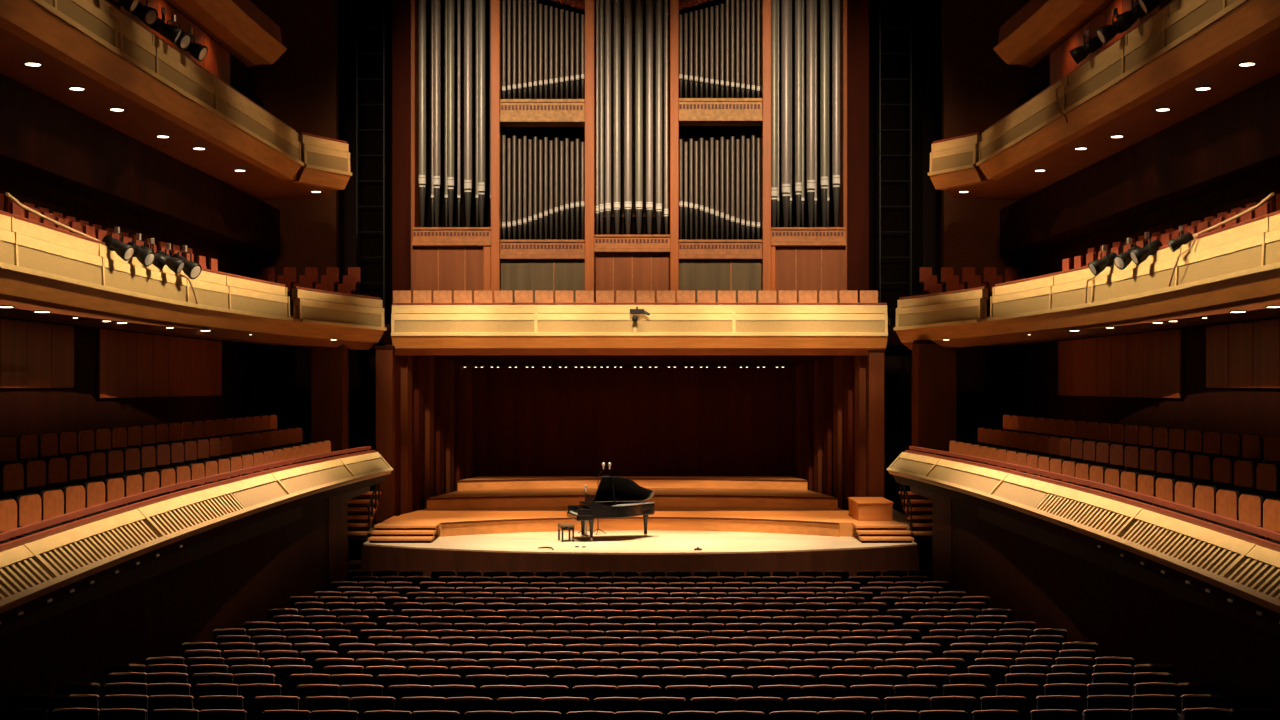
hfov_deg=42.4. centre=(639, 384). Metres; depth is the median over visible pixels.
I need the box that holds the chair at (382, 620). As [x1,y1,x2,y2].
[378,616,408,629]
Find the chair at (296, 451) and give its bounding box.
[291,445,300,464]
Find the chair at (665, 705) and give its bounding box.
[640,697,685,719]
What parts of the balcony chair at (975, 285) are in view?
backrest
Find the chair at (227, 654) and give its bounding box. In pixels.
[222,650,258,664]
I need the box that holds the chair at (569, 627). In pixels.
[556,623,587,636]
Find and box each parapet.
[0,446,393,627]
[886,446,1279,627]
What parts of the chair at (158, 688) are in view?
backrest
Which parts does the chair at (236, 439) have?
backrest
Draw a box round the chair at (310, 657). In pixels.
[300,650,336,673]
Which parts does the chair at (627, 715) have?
backrest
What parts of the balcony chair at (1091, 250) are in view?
backrest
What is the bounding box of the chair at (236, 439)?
[230,434,241,456]
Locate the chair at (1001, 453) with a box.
[997,448,1007,468]
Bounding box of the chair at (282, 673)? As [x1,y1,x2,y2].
[272,665,311,695]
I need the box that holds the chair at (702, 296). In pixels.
[697,291,715,302]
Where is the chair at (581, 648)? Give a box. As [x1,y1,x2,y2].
[565,644,600,658]
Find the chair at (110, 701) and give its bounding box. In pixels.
[103,694,147,719]
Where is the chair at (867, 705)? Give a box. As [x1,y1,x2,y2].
[834,697,879,719]
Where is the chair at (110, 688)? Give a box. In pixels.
[104,683,147,695]
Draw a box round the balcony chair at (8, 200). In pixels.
[6,197,18,212]
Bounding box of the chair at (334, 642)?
[324,636,357,657]
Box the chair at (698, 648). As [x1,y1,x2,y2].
[679,644,714,658]
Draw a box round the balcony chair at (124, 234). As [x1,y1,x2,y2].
[119,232,127,241]
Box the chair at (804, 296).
[799,291,816,302]
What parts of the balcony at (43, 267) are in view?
handrail, handrail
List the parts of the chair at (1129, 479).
backrest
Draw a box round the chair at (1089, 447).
[1083,440,1096,465]
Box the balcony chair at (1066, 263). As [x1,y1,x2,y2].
[1062,258,1070,270]
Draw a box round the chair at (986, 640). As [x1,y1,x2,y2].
[958,636,991,650]
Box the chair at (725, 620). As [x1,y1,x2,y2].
[707,616,737,629]
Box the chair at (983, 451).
[979,445,988,464]
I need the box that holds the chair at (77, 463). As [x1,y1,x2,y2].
[67,454,86,485]
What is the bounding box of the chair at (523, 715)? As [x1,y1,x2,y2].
[513,711,560,719]
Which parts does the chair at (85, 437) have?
backrest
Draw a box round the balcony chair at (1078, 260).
[1074,256,1082,267]
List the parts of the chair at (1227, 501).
backrest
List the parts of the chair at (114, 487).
backrest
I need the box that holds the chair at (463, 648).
[452,644,487,658]
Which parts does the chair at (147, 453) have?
backrest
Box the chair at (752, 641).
[732,637,766,651]
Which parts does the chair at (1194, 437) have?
backrest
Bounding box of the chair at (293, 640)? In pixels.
[288,636,321,650]
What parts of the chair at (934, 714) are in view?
backrest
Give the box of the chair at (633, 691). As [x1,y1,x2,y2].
[617,685,659,710]
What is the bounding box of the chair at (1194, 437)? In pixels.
[1186,429,1203,456]
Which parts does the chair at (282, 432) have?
backrest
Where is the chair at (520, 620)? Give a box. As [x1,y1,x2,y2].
[509,616,539,629]
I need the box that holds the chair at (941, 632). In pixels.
[930,629,962,642]
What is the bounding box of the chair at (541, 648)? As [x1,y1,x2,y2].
[528,644,562,658]
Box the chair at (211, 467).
[203,460,217,484]
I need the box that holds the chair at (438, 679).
[419,674,459,696]
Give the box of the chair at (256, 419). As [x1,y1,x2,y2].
[252,416,260,432]
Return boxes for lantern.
[102,227,134,260]
[118,0,138,11]
[124,0,157,25]
[127,234,154,266]
[140,238,168,269]
[148,7,181,43]
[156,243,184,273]
[159,15,190,49]
[172,245,201,278]
[176,28,207,60]
[1069,29,1102,63]
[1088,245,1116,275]
[1096,8,1131,43]
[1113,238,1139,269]
[1116,0,1152,30]
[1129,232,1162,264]
[1138,0,1159,13]
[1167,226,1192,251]
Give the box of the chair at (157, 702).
[148,695,193,719]
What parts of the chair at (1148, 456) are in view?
backrest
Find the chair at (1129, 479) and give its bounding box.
[1121,470,1138,501]
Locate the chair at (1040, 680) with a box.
[1005,673,1046,695]
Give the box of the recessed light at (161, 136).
[156,135,169,137]
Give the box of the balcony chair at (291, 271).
[284,267,295,288]
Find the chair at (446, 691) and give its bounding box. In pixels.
[432,685,475,710]
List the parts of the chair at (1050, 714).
backrest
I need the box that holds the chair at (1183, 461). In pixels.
[1174,452,1193,482]
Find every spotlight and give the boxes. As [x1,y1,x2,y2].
[473,362,484,366]
[489,362,500,366]
[507,362,518,366]
[524,362,535,366]
[541,362,552,366]
[557,362,568,366]
[573,362,584,366]
[586,362,597,366]
[599,362,609,366]
[612,362,623,366]
[632,362,643,366]
[647,362,658,366]
[666,362,677,366]
[683,362,694,366]
[698,362,709,366]
[716,362,727,366]
[738,362,749,366]
[755,362,766,366]
[774,362,785,366]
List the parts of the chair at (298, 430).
backrest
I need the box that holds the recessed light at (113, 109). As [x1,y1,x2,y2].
[109,108,124,110]
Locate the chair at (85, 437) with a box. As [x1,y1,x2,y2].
[76,429,93,456]
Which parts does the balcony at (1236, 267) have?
handrail, handrail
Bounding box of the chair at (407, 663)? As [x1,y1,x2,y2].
[397,658,434,674]
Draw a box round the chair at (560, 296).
[555,291,572,302]
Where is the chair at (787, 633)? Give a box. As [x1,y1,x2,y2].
[782,630,814,643]
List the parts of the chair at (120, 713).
backrest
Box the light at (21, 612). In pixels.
[13,610,23,616]
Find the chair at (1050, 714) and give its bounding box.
[1031,709,1078,719]
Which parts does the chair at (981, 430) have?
backrest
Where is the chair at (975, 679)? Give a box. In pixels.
[950,674,990,695]
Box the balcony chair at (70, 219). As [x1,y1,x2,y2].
[64,216,75,231]
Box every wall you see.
[0,0,296,457]
[0,498,327,712]
[107,0,225,49]
[255,0,337,293]
[297,0,982,514]
[358,0,391,324]
[384,345,471,515]
[472,366,795,477]
[796,355,866,510]
[869,0,922,326]
[933,493,951,590]
[942,0,1024,293]
[952,498,1279,719]
[983,0,1279,457]
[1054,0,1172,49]
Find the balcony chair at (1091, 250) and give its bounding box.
[1073,248,1095,268]
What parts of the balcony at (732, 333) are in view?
handrail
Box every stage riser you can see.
[381,506,898,536]
[427,488,837,509]
[458,476,807,490]
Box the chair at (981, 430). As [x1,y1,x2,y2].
[978,427,985,445]
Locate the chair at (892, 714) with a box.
[871,710,919,719]
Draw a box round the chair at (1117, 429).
[1111,423,1124,445]
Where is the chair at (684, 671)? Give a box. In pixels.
[662,666,702,684]
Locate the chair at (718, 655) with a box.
[700,651,736,665]
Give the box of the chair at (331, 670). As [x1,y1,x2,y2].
[323,665,362,684]
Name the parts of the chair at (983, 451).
backrest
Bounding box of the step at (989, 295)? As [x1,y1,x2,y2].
[910,294,990,315]
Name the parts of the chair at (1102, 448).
backrest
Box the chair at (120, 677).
[105,672,146,683]
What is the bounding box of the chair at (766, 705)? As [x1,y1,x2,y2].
[737,697,782,719]
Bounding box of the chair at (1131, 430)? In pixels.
[1125,424,1138,446]
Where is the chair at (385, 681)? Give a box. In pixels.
[377,674,418,696]
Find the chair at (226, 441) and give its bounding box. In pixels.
[220,436,231,458]
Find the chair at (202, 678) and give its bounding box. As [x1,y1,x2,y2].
[192,673,233,707]
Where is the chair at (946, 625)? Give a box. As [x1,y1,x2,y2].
[937,622,968,635]
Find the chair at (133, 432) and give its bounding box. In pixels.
[126,425,140,448]
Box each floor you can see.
[347,533,932,570]
[363,509,916,553]
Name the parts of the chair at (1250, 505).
backrest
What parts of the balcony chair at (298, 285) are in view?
backrest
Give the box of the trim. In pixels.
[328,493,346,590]
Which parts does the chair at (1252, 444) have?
backrest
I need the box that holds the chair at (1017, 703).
[980,696,1025,719]
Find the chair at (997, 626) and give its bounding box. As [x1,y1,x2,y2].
[971,622,1002,635]
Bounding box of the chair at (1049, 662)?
[1015,657,1053,673]
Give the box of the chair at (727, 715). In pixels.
[716,711,763,719]
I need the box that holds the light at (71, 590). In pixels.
[66,588,74,593]
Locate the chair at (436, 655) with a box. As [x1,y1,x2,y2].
[425,651,462,665]
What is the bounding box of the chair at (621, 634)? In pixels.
[606,630,638,643]
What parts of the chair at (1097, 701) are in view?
backrest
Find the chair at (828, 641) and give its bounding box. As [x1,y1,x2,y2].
[805,636,839,650]
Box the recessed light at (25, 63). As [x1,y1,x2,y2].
[23,62,42,65]
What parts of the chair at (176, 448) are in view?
backrest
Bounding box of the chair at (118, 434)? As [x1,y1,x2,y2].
[110,426,126,451]
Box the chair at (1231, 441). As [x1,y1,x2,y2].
[1213,432,1241,485]
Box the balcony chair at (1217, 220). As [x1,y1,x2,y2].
[1212,217,1223,230]
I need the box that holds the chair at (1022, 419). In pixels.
[1019,416,1027,432]
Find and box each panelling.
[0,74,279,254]
[0,319,73,387]
[97,329,221,397]
[118,0,229,84]
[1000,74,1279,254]
[1050,0,1161,84]
[1058,329,1182,397]
[1206,319,1279,387]
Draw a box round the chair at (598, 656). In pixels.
[582,651,618,665]
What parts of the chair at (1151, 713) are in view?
backrest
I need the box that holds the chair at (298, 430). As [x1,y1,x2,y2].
[294,427,301,445]
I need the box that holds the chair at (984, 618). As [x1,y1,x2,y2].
[977,615,1006,628]
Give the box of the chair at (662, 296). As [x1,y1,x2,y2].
[657,291,674,302]
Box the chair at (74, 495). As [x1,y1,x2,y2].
[63,484,98,524]
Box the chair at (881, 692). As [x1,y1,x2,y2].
[850,685,894,710]
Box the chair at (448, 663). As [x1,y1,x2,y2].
[437,659,475,674]
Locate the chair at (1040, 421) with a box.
[1036,417,1045,434]
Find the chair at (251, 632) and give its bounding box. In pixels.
[248,629,280,642]
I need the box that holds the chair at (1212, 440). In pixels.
[1203,431,1221,459]
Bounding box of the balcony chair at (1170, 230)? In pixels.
[1165,228,1175,238]
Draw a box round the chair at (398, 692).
[388,685,431,710]
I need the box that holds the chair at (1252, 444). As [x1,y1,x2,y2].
[1234,434,1262,488]
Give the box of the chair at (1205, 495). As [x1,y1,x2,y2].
[1181,484,1216,524]
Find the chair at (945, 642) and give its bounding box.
[922,636,955,657]
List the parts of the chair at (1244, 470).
backrest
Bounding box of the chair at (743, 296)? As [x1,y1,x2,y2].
[738,291,755,302]
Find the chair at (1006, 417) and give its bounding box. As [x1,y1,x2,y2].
[1003,414,1011,430]
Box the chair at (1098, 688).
[1087,683,1129,695]
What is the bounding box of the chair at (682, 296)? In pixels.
[677,291,694,302]
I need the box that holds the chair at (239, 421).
[234,417,243,434]
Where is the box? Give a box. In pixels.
[848,497,893,520]
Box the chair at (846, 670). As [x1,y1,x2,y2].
[832,666,872,684]
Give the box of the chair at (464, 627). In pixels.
[454,623,485,636]
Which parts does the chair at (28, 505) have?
backrest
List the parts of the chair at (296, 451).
backrest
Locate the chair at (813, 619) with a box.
[806,616,836,629]
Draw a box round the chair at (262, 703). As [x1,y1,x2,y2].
[254,696,299,719]
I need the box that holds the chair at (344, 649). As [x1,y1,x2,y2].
[339,643,374,657]
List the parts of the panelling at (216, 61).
wall panel, wall panel, wall panel, wall panel, wall panel, wall panel, wall panel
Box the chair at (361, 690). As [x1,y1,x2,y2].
[340,684,382,710]
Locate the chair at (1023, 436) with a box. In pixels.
[1019,432,1028,453]
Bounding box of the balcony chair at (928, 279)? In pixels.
[924,275,936,293]
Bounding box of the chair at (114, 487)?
[104,477,123,511]
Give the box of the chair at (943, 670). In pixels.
[917,665,956,684]
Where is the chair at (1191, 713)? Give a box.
[1182,708,1230,719]
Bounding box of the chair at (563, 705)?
[543,697,588,719]
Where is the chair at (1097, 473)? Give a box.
[1090,465,1105,491]
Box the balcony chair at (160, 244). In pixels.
[158,242,165,250]
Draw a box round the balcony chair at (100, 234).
[96,229,106,240]
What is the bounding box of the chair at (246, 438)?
[241,433,251,454]
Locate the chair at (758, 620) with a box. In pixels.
[740,616,770,629]
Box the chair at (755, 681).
[731,675,772,696]
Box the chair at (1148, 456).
[1138,447,1156,476]
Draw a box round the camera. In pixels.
[630,307,649,321]
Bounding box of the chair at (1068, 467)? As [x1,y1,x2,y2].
[1062,460,1076,484]
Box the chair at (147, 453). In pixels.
[139,445,158,473]
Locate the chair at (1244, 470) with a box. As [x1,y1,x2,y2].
[1217,459,1256,494]
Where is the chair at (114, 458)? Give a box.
[105,449,123,479]
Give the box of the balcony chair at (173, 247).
[171,245,179,250]
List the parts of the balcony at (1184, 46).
handrail, handrail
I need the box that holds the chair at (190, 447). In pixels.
[183,440,196,465]
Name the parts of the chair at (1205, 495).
backrest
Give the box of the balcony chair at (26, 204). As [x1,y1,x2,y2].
[22,202,33,217]
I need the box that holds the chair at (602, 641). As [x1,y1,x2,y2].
[586,637,620,651]
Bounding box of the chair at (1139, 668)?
[1134,664,1174,678]
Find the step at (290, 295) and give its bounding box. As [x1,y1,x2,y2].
[289,294,369,315]
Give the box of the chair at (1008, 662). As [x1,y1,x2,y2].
[975,658,1013,673]
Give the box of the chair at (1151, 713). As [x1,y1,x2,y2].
[1131,708,1178,719]
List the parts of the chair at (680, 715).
backrest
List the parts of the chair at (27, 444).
backrest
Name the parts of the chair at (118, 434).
backrest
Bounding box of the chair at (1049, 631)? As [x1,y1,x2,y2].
[1034,628,1066,642]
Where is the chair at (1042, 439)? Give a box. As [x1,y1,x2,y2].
[1038,434,1049,456]
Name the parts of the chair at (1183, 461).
backrest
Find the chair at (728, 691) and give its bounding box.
[709,685,752,710]
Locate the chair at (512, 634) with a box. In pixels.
[500,630,532,643]
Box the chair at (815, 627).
[794,623,825,636]
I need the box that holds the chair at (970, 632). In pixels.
[965,629,997,642]
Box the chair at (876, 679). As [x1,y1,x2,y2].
[861,674,902,696]
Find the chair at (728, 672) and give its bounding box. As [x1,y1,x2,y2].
[705,666,744,684]
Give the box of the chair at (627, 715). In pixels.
[615,711,662,719]
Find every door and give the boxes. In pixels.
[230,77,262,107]
[1017,77,1049,107]
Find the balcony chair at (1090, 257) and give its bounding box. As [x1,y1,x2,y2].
[1086,253,1094,265]
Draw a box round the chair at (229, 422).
[224,418,234,435]
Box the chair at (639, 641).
[623,637,656,651]
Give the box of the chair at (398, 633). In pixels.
[395,630,427,643]
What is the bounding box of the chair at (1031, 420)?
[1027,416,1036,433]
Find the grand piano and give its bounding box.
[567,476,654,541]
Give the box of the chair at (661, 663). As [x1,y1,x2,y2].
[641,659,679,674]
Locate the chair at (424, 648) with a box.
[414,644,449,658]
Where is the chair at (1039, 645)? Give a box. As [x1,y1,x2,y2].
[1025,642,1060,657]
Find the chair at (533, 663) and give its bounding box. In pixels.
[519,659,556,674]
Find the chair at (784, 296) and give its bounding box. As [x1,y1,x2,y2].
[779,291,796,302]
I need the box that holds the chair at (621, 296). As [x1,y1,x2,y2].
[616,291,633,302]
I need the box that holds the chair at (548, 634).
[535,630,567,643]
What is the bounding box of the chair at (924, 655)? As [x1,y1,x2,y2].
[896,651,932,665]
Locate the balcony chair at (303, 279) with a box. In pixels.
[299,275,311,288]
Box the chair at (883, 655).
[857,651,893,665]
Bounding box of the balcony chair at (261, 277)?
[256,275,268,280]
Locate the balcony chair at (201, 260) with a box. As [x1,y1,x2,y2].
[197,256,205,267]
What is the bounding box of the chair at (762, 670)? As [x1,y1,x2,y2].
[747,666,787,684]
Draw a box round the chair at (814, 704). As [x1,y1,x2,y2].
[788,697,833,719]
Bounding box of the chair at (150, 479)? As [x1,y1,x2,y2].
[141,470,158,501]
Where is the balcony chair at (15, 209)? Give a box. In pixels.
[10,202,23,216]
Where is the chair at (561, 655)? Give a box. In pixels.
[543,651,579,665]
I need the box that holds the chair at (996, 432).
[993,429,1002,448]
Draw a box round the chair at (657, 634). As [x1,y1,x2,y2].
[641,630,673,643]
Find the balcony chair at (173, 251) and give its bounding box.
[172,250,181,255]
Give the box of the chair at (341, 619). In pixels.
[337,616,368,629]
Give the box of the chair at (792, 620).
[773,616,803,629]
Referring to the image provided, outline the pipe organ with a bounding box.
[392,0,868,302]
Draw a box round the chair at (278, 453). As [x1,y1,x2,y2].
[272,448,282,468]
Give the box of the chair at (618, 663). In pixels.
[600,659,638,674]
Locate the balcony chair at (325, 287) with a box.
[315,284,328,290]
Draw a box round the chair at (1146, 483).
[1138,474,1156,506]
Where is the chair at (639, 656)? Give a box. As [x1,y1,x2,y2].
[621,652,658,665]
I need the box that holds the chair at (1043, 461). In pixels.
[1038,456,1050,478]
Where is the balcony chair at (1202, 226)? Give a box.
[1198,221,1209,233]
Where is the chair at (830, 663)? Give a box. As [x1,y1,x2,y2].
[804,659,842,674]
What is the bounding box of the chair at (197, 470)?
[189,462,204,487]
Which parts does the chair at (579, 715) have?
backrest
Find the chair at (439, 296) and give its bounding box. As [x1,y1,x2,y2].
[434,291,451,302]
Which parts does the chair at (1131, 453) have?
backrest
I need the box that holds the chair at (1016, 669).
[1010,665,1049,678]
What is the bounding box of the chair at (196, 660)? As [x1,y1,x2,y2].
[186,657,224,678]
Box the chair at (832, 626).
[828,623,859,636]
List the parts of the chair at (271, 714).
backrest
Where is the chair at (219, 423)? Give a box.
[214,418,224,437]
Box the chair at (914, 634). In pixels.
[887,629,919,643]
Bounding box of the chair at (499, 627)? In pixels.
[488,623,519,636]
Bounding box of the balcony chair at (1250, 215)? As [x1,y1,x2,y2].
[1240,207,1253,221]
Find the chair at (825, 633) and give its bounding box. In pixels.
[817,630,849,643]
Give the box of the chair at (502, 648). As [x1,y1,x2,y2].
[490,644,524,658]
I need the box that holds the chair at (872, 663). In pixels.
[845,658,882,674]
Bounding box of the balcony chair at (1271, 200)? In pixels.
[1261,197,1273,212]
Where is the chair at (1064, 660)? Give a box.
[1055,657,1093,678]
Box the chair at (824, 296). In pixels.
[819,291,836,302]
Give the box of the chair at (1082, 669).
[1052,664,1091,683]
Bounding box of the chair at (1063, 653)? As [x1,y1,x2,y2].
[1059,649,1095,664]
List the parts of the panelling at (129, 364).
wall panel, wall panel, wall panel, wall panel, wall panel, wall panel, wall panel, wall panel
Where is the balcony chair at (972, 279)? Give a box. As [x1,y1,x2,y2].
[968,275,980,288]
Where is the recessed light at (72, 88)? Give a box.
[68,86,85,89]
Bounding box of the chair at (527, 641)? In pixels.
[513,637,547,651]
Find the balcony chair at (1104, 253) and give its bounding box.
[1098,250,1107,258]
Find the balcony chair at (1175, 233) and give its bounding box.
[1173,230,1183,238]
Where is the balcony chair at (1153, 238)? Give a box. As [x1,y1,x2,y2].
[1148,237,1158,242]
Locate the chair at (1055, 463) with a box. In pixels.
[1050,458,1062,481]
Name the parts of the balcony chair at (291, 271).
backrest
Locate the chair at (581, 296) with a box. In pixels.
[576,291,593,302]
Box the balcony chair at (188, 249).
[184,248,206,268]
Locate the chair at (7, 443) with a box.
[0,435,23,466]
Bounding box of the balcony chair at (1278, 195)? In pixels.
[1276,193,1279,210]
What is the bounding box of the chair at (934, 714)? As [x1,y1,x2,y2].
[919,710,966,719]
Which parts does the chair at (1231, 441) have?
backrest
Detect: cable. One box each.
[108,6,122,52]
[179,274,197,303]
[1055,79,1067,122]
[1085,275,1095,302]
[1168,234,1197,285]
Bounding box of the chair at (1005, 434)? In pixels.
[1001,430,1010,449]
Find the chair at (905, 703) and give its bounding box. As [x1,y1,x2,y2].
[885,696,930,719]
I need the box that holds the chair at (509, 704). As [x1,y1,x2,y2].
[497,697,542,719]
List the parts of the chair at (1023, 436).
backrest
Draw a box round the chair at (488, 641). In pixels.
[477,637,510,651]
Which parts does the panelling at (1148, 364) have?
wall panel, wall panel, wall panel, wall panel, wall panel, wall panel, wall panel, wall panel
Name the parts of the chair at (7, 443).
backrest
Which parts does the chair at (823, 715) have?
backrest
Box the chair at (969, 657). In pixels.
[943,650,979,673]
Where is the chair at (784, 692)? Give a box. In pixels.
[758,685,801,710]
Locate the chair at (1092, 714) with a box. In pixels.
[1083,709,1130,719]
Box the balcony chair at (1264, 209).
[1256,202,1269,216]
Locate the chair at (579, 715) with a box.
[567,711,614,719]
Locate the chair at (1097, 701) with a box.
[1082,695,1131,719]
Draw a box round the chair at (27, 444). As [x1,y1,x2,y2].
[17,434,45,488]
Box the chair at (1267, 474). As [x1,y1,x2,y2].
[1256,462,1279,498]
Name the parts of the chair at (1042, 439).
backrest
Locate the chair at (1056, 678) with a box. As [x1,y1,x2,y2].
[1046,673,1087,688]
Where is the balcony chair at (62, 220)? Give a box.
[56,217,67,230]
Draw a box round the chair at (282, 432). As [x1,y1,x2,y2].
[277,429,286,448]
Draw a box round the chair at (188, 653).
[184,649,220,664]
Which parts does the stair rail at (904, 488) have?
handrail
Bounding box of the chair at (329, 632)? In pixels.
[317,629,349,642]
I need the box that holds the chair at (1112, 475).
[1105,468,1121,496]
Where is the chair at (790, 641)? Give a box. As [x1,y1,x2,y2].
[769,637,802,651]
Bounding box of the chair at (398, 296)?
[393,291,410,302]
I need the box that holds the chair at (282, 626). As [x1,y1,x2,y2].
[277,622,308,635]
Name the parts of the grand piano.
arm, leg, arm, lid, leg, lid, leg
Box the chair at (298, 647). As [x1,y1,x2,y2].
[294,643,328,657]
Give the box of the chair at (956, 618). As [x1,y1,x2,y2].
[944,615,974,628]
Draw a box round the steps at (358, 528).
[347,492,380,539]
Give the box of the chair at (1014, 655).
[982,650,1018,664]
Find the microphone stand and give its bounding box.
[593,462,610,534]
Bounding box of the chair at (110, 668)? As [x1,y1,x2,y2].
[105,664,145,678]
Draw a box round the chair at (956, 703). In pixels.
[930,696,975,719]
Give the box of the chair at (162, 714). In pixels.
[151,709,198,719]
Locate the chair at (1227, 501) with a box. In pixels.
[1194,489,1239,531]
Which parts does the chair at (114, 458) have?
backrest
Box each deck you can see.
[0,455,369,636]
[910,455,1279,636]
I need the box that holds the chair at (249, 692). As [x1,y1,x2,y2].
[238,684,281,719]
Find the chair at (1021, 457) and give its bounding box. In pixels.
[1016,452,1028,473]
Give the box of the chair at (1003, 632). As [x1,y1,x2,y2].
[999,629,1031,642]
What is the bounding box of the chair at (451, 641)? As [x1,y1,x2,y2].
[440,636,474,650]
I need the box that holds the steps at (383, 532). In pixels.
[368,523,439,542]
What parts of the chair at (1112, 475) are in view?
backrest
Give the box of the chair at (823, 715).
[818,711,865,719]
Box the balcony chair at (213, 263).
[209,258,217,270]
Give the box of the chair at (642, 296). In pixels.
[637,291,654,302]
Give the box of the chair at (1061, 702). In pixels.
[1031,695,1081,719]
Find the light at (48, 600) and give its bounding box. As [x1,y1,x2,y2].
[43,598,52,603]
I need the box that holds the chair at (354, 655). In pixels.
[347,651,383,665]
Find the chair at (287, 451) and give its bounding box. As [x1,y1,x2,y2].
[281,447,291,466]
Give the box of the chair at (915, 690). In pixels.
[894,684,937,710]
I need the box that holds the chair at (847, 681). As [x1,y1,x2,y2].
[820,674,860,696]
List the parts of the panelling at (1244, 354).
wall panel, wall panel, wall panel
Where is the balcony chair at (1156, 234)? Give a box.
[1152,232,1161,240]
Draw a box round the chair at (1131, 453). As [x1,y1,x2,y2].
[1121,445,1140,473]
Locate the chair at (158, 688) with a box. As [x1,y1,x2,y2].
[147,683,194,709]
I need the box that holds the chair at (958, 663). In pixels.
[926,658,964,673]
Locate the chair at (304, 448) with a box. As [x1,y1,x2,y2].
[299,444,308,462]
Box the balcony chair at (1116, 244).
[1113,242,1121,252]
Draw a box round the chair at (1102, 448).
[1096,442,1110,467]
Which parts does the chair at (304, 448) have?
backrest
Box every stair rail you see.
[367,484,379,525]
[900,484,912,525]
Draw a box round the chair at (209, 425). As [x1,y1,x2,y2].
[203,419,214,438]
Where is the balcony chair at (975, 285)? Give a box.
[974,284,988,311]
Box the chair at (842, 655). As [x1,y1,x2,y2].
[817,651,854,665]
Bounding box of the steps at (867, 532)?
[852,523,913,542]
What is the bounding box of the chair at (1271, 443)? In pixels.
[1256,435,1279,466]
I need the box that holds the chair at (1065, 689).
[1044,683,1087,713]
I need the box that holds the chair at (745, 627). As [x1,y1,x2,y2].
[726,623,757,636]
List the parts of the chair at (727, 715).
backrest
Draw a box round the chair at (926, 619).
[911,616,942,629]
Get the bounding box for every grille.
[0,558,52,599]
[40,520,157,574]
[150,493,243,534]
[1036,493,1129,534]
[1122,520,1239,574]
[1227,558,1279,599]
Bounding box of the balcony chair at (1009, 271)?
[1005,267,1017,281]
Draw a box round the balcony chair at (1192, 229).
[1185,225,1196,234]
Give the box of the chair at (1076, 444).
[1071,439,1083,462]
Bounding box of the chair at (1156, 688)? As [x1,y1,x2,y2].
[1134,682,1177,710]
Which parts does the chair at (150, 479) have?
backrest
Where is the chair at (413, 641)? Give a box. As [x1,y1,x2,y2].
[404,636,438,650]
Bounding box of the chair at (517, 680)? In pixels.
[507,675,548,696]
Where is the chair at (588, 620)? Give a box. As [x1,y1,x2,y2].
[575,616,605,629]
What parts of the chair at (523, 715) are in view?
backrest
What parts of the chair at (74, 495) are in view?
backrest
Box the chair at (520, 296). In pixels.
[515,291,532,302]
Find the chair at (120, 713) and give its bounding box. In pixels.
[99,708,146,719]
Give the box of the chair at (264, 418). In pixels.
[260,415,268,431]
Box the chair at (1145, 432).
[1139,425,1153,448]
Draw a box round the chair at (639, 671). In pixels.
[620,666,659,684]
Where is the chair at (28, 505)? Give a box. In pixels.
[15,493,66,538]
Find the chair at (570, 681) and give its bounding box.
[554,675,594,696]
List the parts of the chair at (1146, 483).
backrest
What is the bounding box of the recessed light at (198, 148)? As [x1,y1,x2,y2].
[192,147,205,149]
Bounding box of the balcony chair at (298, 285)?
[291,284,305,311]
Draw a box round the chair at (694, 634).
[676,630,709,643]
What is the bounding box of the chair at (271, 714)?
[263,710,310,719]
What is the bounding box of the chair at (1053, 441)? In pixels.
[1048,436,1059,458]
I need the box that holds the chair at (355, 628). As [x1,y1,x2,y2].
[344,622,376,642]
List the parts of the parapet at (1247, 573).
handrail, handrail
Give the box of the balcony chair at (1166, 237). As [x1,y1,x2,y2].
[1160,233,1171,245]
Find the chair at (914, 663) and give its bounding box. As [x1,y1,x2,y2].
[885,658,923,674]
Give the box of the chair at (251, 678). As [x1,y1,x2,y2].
[233,673,274,688]
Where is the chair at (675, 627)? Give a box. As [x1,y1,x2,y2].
[658,623,689,636]
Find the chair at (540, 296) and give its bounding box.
[535,291,552,302]
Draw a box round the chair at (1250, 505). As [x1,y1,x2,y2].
[1213,493,1264,538]
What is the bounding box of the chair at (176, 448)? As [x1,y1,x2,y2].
[169,442,183,467]
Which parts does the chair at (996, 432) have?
backrest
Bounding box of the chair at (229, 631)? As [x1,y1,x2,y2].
[213,628,245,642]
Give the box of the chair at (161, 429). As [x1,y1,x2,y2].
[155,423,168,445]
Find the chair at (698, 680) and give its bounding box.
[685,675,725,696]
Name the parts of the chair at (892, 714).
backrest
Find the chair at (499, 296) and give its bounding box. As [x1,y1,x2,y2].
[494,291,512,302]
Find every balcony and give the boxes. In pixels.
[0,0,351,199]
[0,210,391,349]
[166,0,286,67]
[386,303,887,364]
[886,210,1279,349]
[928,0,1279,199]
[993,0,1113,67]
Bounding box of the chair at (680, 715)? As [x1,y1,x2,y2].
[668,711,715,719]
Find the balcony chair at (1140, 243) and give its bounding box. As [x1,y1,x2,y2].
[1136,240,1145,246]
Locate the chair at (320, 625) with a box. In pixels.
[311,622,342,635]
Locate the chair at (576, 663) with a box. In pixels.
[559,659,597,674]
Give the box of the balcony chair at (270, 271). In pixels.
[262,267,274,281]
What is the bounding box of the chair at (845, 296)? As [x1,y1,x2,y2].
[840,291,857,302]
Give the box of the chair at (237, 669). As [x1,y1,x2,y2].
[230,665,269,678]
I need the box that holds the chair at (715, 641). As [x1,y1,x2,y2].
[696,637,729,651]
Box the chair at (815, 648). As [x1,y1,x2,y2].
[792,644,827,658]
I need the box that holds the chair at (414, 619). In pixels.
[411,616,440,629]
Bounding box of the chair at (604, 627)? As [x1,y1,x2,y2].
[590,623,621,636]
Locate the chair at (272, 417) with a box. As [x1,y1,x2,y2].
[268,414,276,430]
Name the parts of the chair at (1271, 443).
backrest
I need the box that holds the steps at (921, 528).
[899,492,932,539]
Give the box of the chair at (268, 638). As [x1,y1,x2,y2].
[252,635,285,649]

